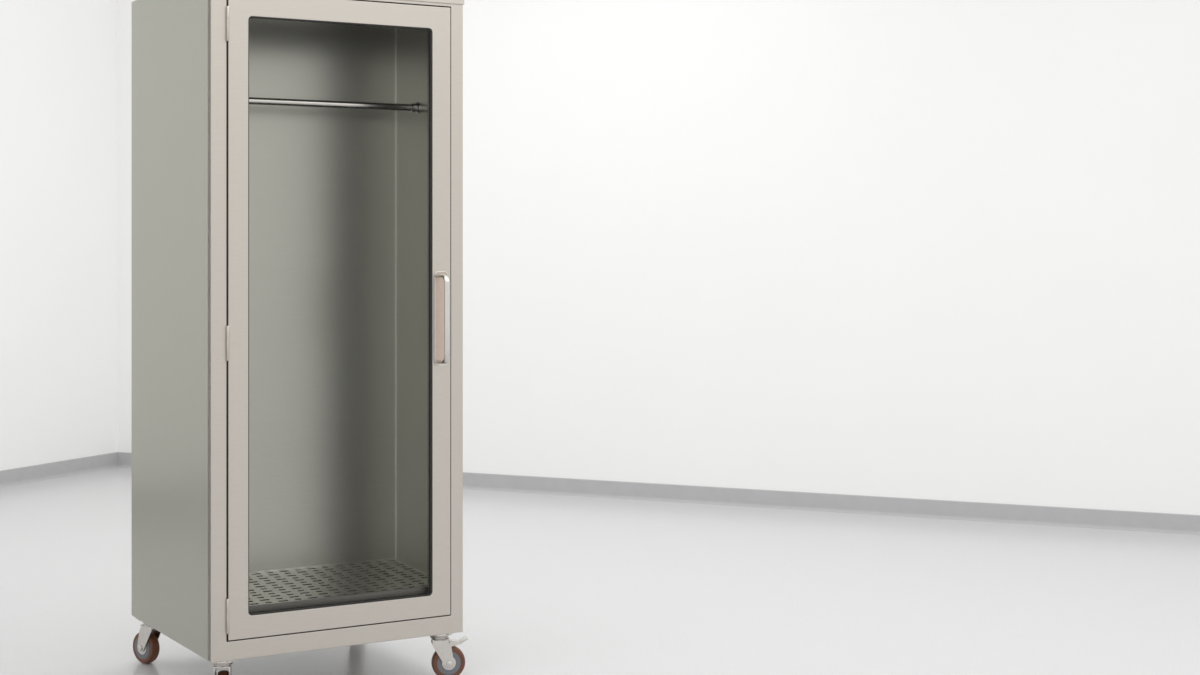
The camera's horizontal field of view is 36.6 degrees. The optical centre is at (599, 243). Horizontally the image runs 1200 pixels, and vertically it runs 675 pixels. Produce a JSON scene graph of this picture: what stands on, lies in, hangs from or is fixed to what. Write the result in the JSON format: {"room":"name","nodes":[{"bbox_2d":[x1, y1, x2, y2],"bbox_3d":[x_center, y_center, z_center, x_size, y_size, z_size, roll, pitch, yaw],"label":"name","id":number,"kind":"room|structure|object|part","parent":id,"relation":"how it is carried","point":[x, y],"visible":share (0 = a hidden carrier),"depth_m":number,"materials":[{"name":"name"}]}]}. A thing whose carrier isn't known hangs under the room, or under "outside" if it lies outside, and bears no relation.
{"room":"empty white room","nodes":[
{"label":"empty white room","id":0,"kind":"room"},
{"bbox_2d":[0,0,116,470],"bbox_3d":[-5.296,-0.305,5.160,0.120,3.200,12.120,0,0,24],"label":"wall","id":1,"kind":"structure","parent":0,"point":[58,58],"depth_m":10.08,"materials":[{"name":"white paint"}]},
{"bbox_2d":[0,452,116,486],"bbox_3d":[-5.256,1.253,5.076,0.020,0.084,12.000,0,0,24],"label":"baseboard","id":2,"kind":"structure","parent":1,"relation":"attached to","point":[20,475],"depth_m":10.08,"materials":[{"name":"grey plastic"}]},
{"bbox_2d":[208,0,462,662],"bbox_3d":[-0.744,0.200,5.188,0.772,1.900,0.030,0,0,-31],"label":"frame","id":3,"kind":"object","parent":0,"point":[222,649],"visible":0.98,"depth_m":5.01,"materials":[{"name":"metal"}]},
{"bbox_2d":[249,559,427,605],"bbox_3d":[-0.852,1.003,5.366,0.712,0.022,0.370,0,0,-31],"label":"shelf","id":4,"kind":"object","parent":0,"point":[395,565],"depth_m":5.39,"materials":[{"name":"metal"}]},
{"label":"door","id":5,"kind":"structure","parent":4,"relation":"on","visible":0},
{"bbox_2d":[226,6,229,40],"bbox_3d":[-1.025,-0.607,4.997,0.008,0.097,0.010,0,0,25],"label":"hinge","id":6,"kind":"object","parent":5,"relation":"attached to","point":[227,7],"visible":1,"depth_m":4.99,"materials":[{"name":"metal"}]},
{"bbox_2d":[226,326,229,360],"bbox_3d":[-1.025,0.274,4.997,0.008,0.097,0.010,0,0,25],"label":"hinge","id":7,"kind":"object","parent":5,"relation":"attached to","point":[227,327],"visible":1,"depth_m":4.99,"materials":[{"name":"metal"}]},
{"bbox_2d":[226,599,229,633],"bbox_3d":[-1.025,1.026,4.997,0.008,0.097,0.010,0,0,25],"label":"hinge","id":8,"kind":"object","parent":5,"relation":"attached to","point":[227,600],"visible":1,"depth_m":4.99,"materials":[{"name":"metal"}]},
{"bbox_2d":[248,16,449,614],"bbox_3d":[-0.709,0.200,5.158,0.591,1.665,0.087,0,0,-31],"label":"glass seal","id":9,"kind":"object","parent":5,"relation":"attached to","point":[427,29],"depth_m":5.29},
{"bbox_3d":[-0.459,0.219,5.298,0.019,0.263,0.068,0,0,-31],"label":"pull handle","id":10,"kind":"part","parent":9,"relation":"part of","materials":[{"name":"metal"}]},
{"bbox_2d":[435,272,445,364],"bbox_3d":[-0.468,0.219,5.331,0.038,0.272,0.002,0,0,-31],"label":"door handle","id":11,"kind":"object","parent":5,"relation":"attached to","point":[439,282],"visible":0.82,"depth_m":5.33,"materials":[{"name":"metal"}]},
{"bbox_2d":[434,271,447,365],"bbox_3d":[-0.467,0.219,5.330,0.044,0.278,0.004,0,0,-31],"label":"escutcheon","id":12,"kind":"object","parent":5,"relation":"attached to","point":[437,271],"visible":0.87,"depth_m":5.32,"materials":[{"name":"metal"}]},
{"bbox_2d":[227,0,449,640],"bbox_3d":[-0.740,0.198,5.186,0.681,1.791,0.031,0,0,-31],"label":"door frame","id":13,"kind":"structure","parent":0,"point":[243,625],"depth_m":5.12,"materials":[{"name":"beige metal"}]},
{"bbox_2d":[407,0,463,4],"bbox_3d":[-0.736,-0.729,5.173,0.778,0.041,0.004,0,0,-31],"label":"header lip","id":14,"kind":"object","parent":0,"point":[460,2],"visible":1,"depth_m":5.34,"materials":[{"name":"beige metal"}]},
{"bbox_2d":[0,467,1199,674],"bbox_3d":[0.180,1.295,2.706,16.016,0.001,16.016,0,0,0],"label":"floor","id":15,"kind":"structure","parent":0,"point":[554,584],"depth_m":6.72,"materials":[{"name":"plastic"}]},
{"bbox_2d":[133,618,160,662],"bbox_3d":[-1.397,1.223,5.599,0.114,0.144,0.064,0,0,37],"label":"caster","id":16,"kind":"object","parent":15,"relation":"on","point":[146,647],"visible":0.66,"depth_m":5.58,"materials":[{"name":"rubber"}]},
{"bbox_2d":[212,660,233,674],"bbox_3d":[-1.053,1.223,5.069,0.064,0.144,0.114,0,0,-6],"label":"caster","id":17,"kind":"object","parent":15,"relation":"on","point":[224,664],"visible":0.6,"depth_m":5.03,"materials":[{"name":"metal"}]},
{"bbox_3d":[-0.934,1.144,5.502,0.748,0.012,0.704,0,0,-31],"label":"panel","id":18,"kind":"object","parent":17,"relation":"on","visible":0},
{"bbox_2d":[132,0,210,661],"bbox_3d":[-1.254,0.200,5.299,0.014,1.900,0.742,0,0,-31],"label":"panel","id":19,"kind":"object","parent":18,"relation":"attached to","point":[171,59],"visible":1,"depth_m":5.27,"materials":[{"name":"metal"}]},
{"bbox_2d":[249,18,427,604],"bbox_3d":[-0.852,0.198,5.367,0.716,1.788,0.373,0,0,-31],"label":"cabinet interior","id":20,"kind":"object","parent":18,"relation":"on","point":[322,179],"visible":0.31,"depth_m":5.58,"materials":[{"name":"metal"}]},
{"bbox_2d":[249,28,395,573],"bbox_3d":[-0.946,0.149,5.523,0.712,1.686,0.004,0,0,-31],"label":"corner seams","id":21,"kind":"object","parent":20,"relation":"attached to","point":[395,28],"visible":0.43,"depth_m":5.70,"materials":[{"name":"metal"}]},
{"bbox_2d":[249,97,419,112],"bbox_3d":[-0.864,-0.418,5.387,0.712,0.034,0.034,0,0,-31],"label":"hanging rod","id":22,"kind":"object","parent":20,"relation":"attached to","point":[413,107],"visible":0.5,"depth_m":5.42,"materials":[{"name":"metal"}]},
{"bbox_2d":[249,587,427,612],"bbox_3d":[-0.756,1.042,5.207,0.712,0.059,0.002,0,0,-31],"label":"flange","id":23,"kind":"object","parent":20,"relation":"attached to","point":[422,590],"visible":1,"depth_m":5.21,"materials":[{"name":"metal"}]},
{"bbox_2d":[430,633,467,674],"bbox_3d":[-0.455,1.223,5.400,0.122,0.144,0.064,0,0,-11],"label":"caster","id":24,"kind":"object","parent":15,"relation":"on","point":[447,659],"visible":0.91,"depth_m":5.38,"materials":[{"name":"metal"}]},
{"bbox_2d":[117,0,1199,514],"bbox_3d":[2.688,-0.305,8.157,12.000,3.200,0.120,0,0,24],"label":"wall","id":25,"kind":"structure","parent":0,"point":[949,250],"depth_m":8.80,"materials":[{"name":"white paint"}]},
{"bbox_2d":[117,452,1199,534],"bbox_3d":[2.659,1.253,8.093,12.000,0.084,0.020,0,0,24],"label":"baseboard","id":26,"kind":"structure","parent":25,"relation":"attached to","point":[911,507],"depth_m":8.77,"materials":[{"name":"grey plastic"}]}
]}

